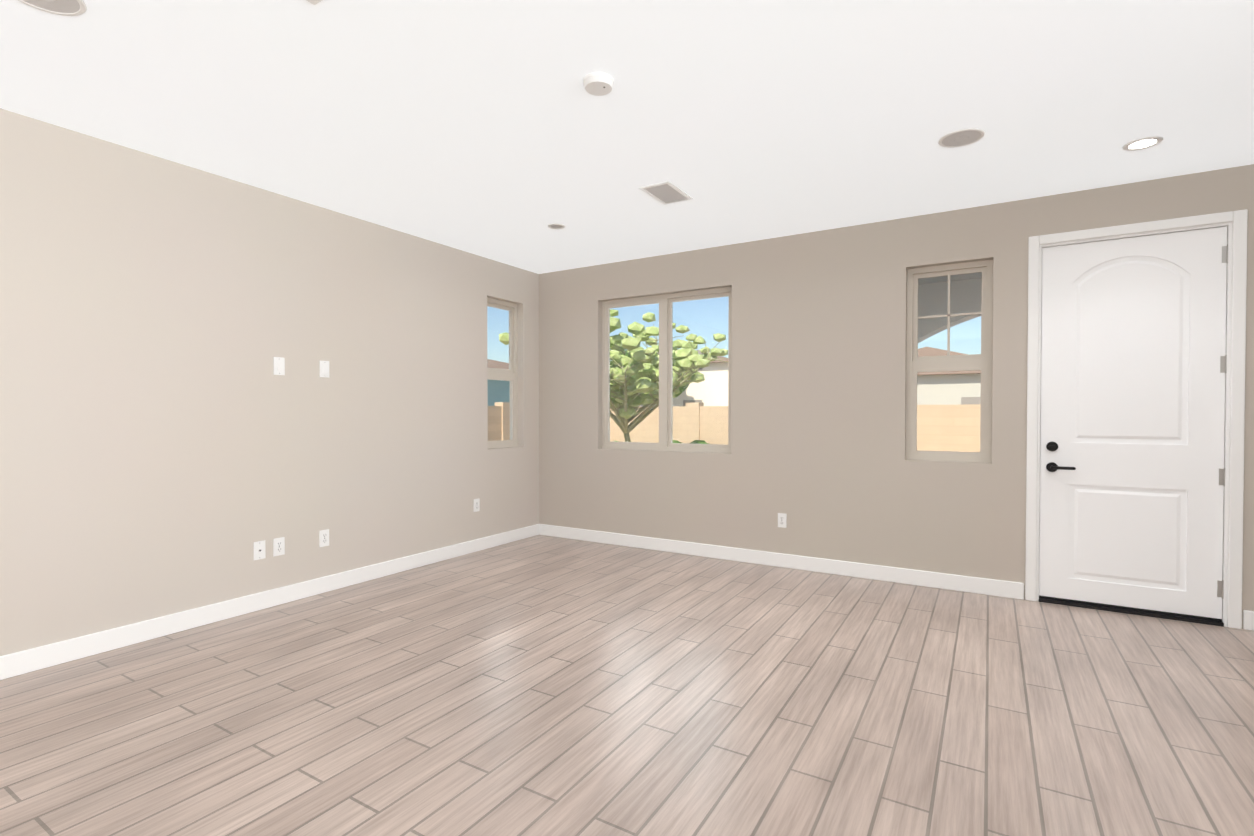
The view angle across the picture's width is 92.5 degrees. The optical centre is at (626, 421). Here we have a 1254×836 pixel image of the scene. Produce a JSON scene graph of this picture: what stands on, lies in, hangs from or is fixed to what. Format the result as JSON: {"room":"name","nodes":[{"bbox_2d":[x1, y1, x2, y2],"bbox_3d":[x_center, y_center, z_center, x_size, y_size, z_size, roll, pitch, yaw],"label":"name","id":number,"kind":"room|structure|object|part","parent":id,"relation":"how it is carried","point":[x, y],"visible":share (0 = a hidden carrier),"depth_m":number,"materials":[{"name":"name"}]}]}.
{"room":"empty living room","nodes":[
{"label":"empty living room","id":0,"kind":"room"},
{"bbox_2d":[0,108,538,655],"bbox_3d":[-3.267,-0.100,2.627,0.160,3.100,8.770,0,1,31],"label":"wall","id":1,"kind":"structure","parent":0,"point":[170,442],"depth_m":3.68,"materials":[{"name":"beige paint"}]},
{"bbox_2d":[253,540,265,559],"bbox_3d":[-2.397,0.843,3.913,0.010,0.118,0.072,0,1,31],"label":"outlet","id":2,"kind":"object","parent":1,"relation":"attached to","point":[259,549],"visible":1,"depth_m":3.91,"materials":[{"name":"white plastic"}]},
{"bbox_2d":[0,524,539,679],"bbox_3d":[-3.150,1.192,2.667,0.015,0.115,8.610,0,1,31],"label":"baseboard","id":3,"kind":"structure","parent":1,"relation":"attached to","point":[37,658],"depth_m":3.71,"materials":[{"name":"white wood"}]},
{"bbox_2d":[273,537,284,556],"bbox_3d":[-2.333,0.841,4.021,0.010,0.118,0.072,0,1,31],"label":"electrical outlet","id":4,"kind":"object","parent":1,"relation":"attached to","point":[278,546],"visible":1,"depth_m":4.02,"materials":[{"name":"white plastic"}]},
{"bbox_2d":[273,357,284,374],"bbox_3d":[-2.327,-0.369,4.012,0.011,0.118,0.072,0,1,31],"label":"switch plate","id":5,"kind":"object","parent":1,"relation":"attached to","point":[278,365],"visible":1,"depth_m":4.01,"materials":[{"name":"white plastic"}]},
{"bbox_2d":[319,529,328,546],"bbox_3d":[-2.167,0.838,4.294,0.010,0.118,0.072,0,1,31],"label":"electrical outlet","id":6,"kind":"object","parent":1,"relation":"attached to","point":[323,538],"visible":1,"depth_m":4.29,"materials":[{"name":"white plastic"}]},
{"bbox_2d":[319,360,328,377],"bbox_3d":[-2.161,-0.372,4.286,0.011,0.118,0.072,0,1,31],"label":"switch plate","id":7,"kind":"object","parent":1,"relation":"attached to","point":[323,368],"visible":1,"depth_m":4.28,"materials":[{"name":"white plastic"}]},
{"bbox_2d":[473,498,479,511],"bbox_3d":[-1.396,0.780,5.569,0.010,0.118,0.072,0,1,31],"label":"electrical outlet","id":8,"kind":"object","parent":1,"relation":"attached to","point":[476,504],"visible":1,"depth_m":5.56,"materials":[{"name":"white plastic"}]},
{"bbox_2d":[487,297,517,448],"bbox_3d":[-1.290,-0.466,5.961,0.083,1.460,0.510,0,1,31],"label":"window","id":9,"kind":"structure","parent":1,"relation":"in","point":[510,374],"depth_m":6.11,"materials":[{"name":"beige plastic"}]},
{"bbox_2d":[0,535,1253,835],"bbox_3d":[-0.076,1.375,0.811,7.200,0.200,8.610,0,1,31],"label":"floor","id":10,"kind":"structure","parent":0,"point":[540,685],"depth_m":2.56,"materials":[{"name":"brown wood"}]},
{"bbox_2d":[0,0,1253,273],"bbox_3d":[-0.076,-1.549,0.770,7.200,0.150,8.610,0,1,31],"label":"ceiling","id":11,"kind":"structure","parent":0,"point":[490,130],"depth_m":2.84,"materials":[{"name":"white paint"}]},
{"bbox_2d":[18,0,86,16],"bbox_3d":[-2.042,-1.489,2.089,0.240,0.006,0.240,0,1,31],"label":"ceiling speaker","id":12,"kind":"object","parent":11,"relation":"attached to","point":[71,8],"visible":1,"depth_m":2.15,"materials":[{"name":"white plastic"}]},
{"bbox_2d":[306,0,322,5],"bbox_3d":[-1.066,-1.486,1.937,0.300,0.008,0.300,0,1,31],"label":"ceiling vent","id":13,"kind":"object","parent":11,"relation":"in","point":[314,2],"visible":1,"depth_m":2.12,"materials":[{"name":"white"}]},
{"bbox_2d":[548,223,564,229],"bbox_3d":[-0.552,-1.525,4.699,0.140,0.006,0.140,0,1,31],"label":"recessed light","id":14,"kind":"object","parent":11,"relation":"in","point":[556,226],"visible":0.98,"depth_m":4.70,"materials":[{"name":"white plastic"}]},
{"bbox_2d":[583,72,613,95],"bbox_3d":[-0.126,-1.481,2.642,0.136,0.038,0.136,0,1,31],"label":"smoke detector","id":15,"kind":"object","parent":11,"relation":"attached to","point":[598,83],"visible":0.98,"depth_m":2.61,"materials":[{"name":"white plastic"}]},
{"bbox_2d":[639,181,692,204],"bbox_3d":[0.262,-1.514,3.990,0.220,0.008,0.360,0,1,31],"label":"ceiling vent","id":16,"kind":"object","parent":11,"relation":"in","point":[666,192],"visible":0.96,"depth_m":3.98,"materials":[{"name":"white metal"}]},
{"bbox_2d":[938,128,984,147],"bbox_3d":[1.779,-1.504,3.192,0.220,0.006,0.220,0,1,31],"label":"ceiling speaker","id":17,"kind":"object","parent":11,"relation":"attached to","point":[961,138],"visible":1,"depth_m":3.19,"materials":[{"name":"white plastic"}]},
{"bbox_2d":[1122,136,1163,150],"bbox_3d":[2.800,-1.505,3.256,0.170,0.006,0.170,0,1,31],"label":"recessed light","id":18,"kind":"object","parent":11,"relation":"in","point":[1142,143],"visible":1,"depth_m":3.25,"materials":[{"name":"white plastic"}]},
{"bbox_2d":[539,164,1253,628],"bbox_3d":[2.193,-0.126,4.543,7.520,3.100,0.160,0,1,31],"label":"wall","id":19,"kind":"structure","parent":0,"point":[817,454],"depth_m":4.78,"materials":[{"name":"beige paint"}]},
{"bbox_2d":[602,287,731,452],"bbox_3d":[0.372,-0.457,5.682,1.400,1.470,0.083,0,1,31],"label":"sliding window","id":20,"kind":"structure","parent":19,"relation":"in","point":[666,365],"depth_m":5.66,"materials":[{"name":"clear glass"}]},
{"bbox_2d":[540,524,1023,599],"bbox_3d":[0.913,1.157,5.233,4.255,0.115,0.015,0,1,31],"label":"baseboard","id":21,"kind":"structure","parent":19,"relation":"attached to","point":[1001,588],"depth_m":4.89,"materials":[{"name":"white wood"}]},
{"bbox_2d":[778,513,786,527],"bbox_3d":[1.293,0.828,5.001,0.072,0.118,0.010,0,1,31],"label":"electrical outlet","id":22,"kind":"object","parent":19,"relation":"attached to","point":[782,520],"visible":1,"depth_m":5.00,"materials":[{"name":"white plastic"}]},
{"bbox_2d":[906,260,992,462],"bbox_3d":[2.392,-0.430,4.461,0.560,1.450,0.083,0,1,31],"label":"window","id":23,"kind":"structure","parent":19,"relation":"in","point":[983,361],"depth_m":4.43,"materials":[{"name":"beige plastic"}]},
{"bbox_2d":[1039,598,1223,626],"bbox_3d":[3.243,1.222,3.920,0.920,0.022,0.170,0,1,31],"label":"door threshold sill","id":24,"kind":"structure","parent":19,"relation":"attached to","point":[1149,614],"depth_m":3.83,"materials":[{"name":"grey"}]},
{"bbox_2d":[1039,226,1227,618],"bbox_3d":[3.215,0.013,3.844,0.928,2.373,0.103,0,1,31],"label":"entry door","id":25,"kind":"structure","parent":19,"relation":"in","point":[1133,348],"depth_m":3.83,"materials":[{"name":"white wood"}]},
{"bbox_3d":[2.901,0.241,4.010,0.158,0.206,0.058,0,1,31],"label":"handle","id":26,"kind":"part","parent":25,"relation":"part of","materials":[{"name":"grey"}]},
{"bbox_3d":[3.215,-0.002,3.857,0.530,2.050,0.007,0,1,31],"label":"panel","id":27,"kind":"part","parent":25,"relation":"part of","materials":[{"name":"white wood"}]},
{"bbox_2d":[1039,595,1221,621],"bbox_3d":[3.223,1.203,3.887,0.914,0.016,0.045,0,1,31],"label":"door sweep","id":28,"kind":"object","parent":25,"relation":"attached to","point":[1139,609],"depth_m":3.85,"materials":[{"name":"grey rubber"}]},
{"bbox_3d":[3.597,0.007,3.613,0.036,2.132,0.016,0,1,31],"label":"entry door hinge","id":29,"kind":"part","parent":25,"relation":"part of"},
{"bbox_2d":[1025,209,1247,628],"bbox_3d":[3.241,-0.011,3.900,1.074,2.487,0.178,0,1,31],"label":"door frame","id":30,"kind":"structure","parent":19,"relation":"attached to","point":[1238,218],"depth_m":3.61,"materials":[{"name":"white wood"}]},
{"bbox_2d":[1243,610,1253,630],"bbox_3d":[4.435,1.186,3.103,1.795,0.115,0.015,0,1,31],"label":"baseboard","id":31,"kind":"structure","parent":19,"relation":"attached to","point":[1248,616],"depth_m":3.55,"materials":[{"name":"white wood"}]},
{"label":"outside","id":32,"kind":"structure","parent":0,"visible":0},
{"bbox_3d":[6.829,1.323,19.185,160.000,0.300,200.000,0,1,31],"label":"ground","id":33,"kind":"structure","parent":32,"visible":0},
{"bbox_2d":[487,359,509,405],"bbox_3d":[-10.498,-1.371,29.629,12.500,4.800,13.000,0,1,31],"label":"house","id":34,"kind":"structure","parent":33,"relation":"on","point":[502,393],"depth_m":26.66,"materials":[{"name":"teal paint"}]},
{"bbox_2d":[499,309,727,441],"bbox_3d":[-0.197,-0.515,11.260,4.830,3.607,4.263,0,1,31],"label":"tree","id":35,"kind":"object","parent":33,"relation":"on","point":[629,374],"depth_m":10.44,"materials":[{"name":"green plant"}]},
{"bbox_2d":[621,350,688,396],"bbox_3d":[1.076,-1.452,32.321,5.787,4.923,5.191,0,1,31],"label":"tree","id":36,"kind":"object","parent":33,"relation":"on","point":[682,390],"depth_m":31.42,"materials":[{"name":"green plant"}]},
{"bbox_2d":[639,349,727,406],"bbox_3d":[2.579,-2.035,41.579,14.500,5.800,11.000,0,1,31],"label":"house","id":37,"kind":"structure","parent":33,"relation":"on","point":[716,400],"depth_m":34.40,"materials":[{"name":"white paint"}]},
{"bbox_2d":[673,440,708,443],"bbox_3d":[1.653,0.847,15.199,1.530,0.787,1.614,0,1,31],"label":"bush","id":38,"kind":"object","parent":33,"relation":"on","point":[697,442],"depth_m":14.59,"materials":[{"name":"green plant"}]},
{"bbox_2d":[488,402,980,451],"bbox_3d":[9.248,0.693,-8.468,47.250,1.720,35.300,0,1,31],"label":"fence","id":39,"kind":"object","parent":33,"relation":"on","point":[493,435],"depth_m":15.86,"materials":[{"name":"beige concrete"}]},
{"bbox_2d":[917,347,980,404],"bbox_3d":[17.001,-1.631,34.030,11.000,5.200,11.000,0,1,31],"label":"house","id":40,"kind":"structure","parent":33,"relation":"on","point":[955,398],"depth_m":29.09,"materials":[{"name":"grey paint"}]},
{"bbox_3d":[3.783,1.304,4.921,3.450,0.130,2.100,0,1,31],"label":"porch","id":41,"kind":"object","parent":33,"relation":"on","visible":0},
{"bbox_2d":[918,272,981,342],"bbox_3d":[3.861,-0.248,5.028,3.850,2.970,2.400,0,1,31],"label":"porch ceiling","id":42,"kind":"structure","parent":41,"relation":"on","point":[936,288],"depth_m":6.09,"materials":[{"name":"grey paint"}]}
]}

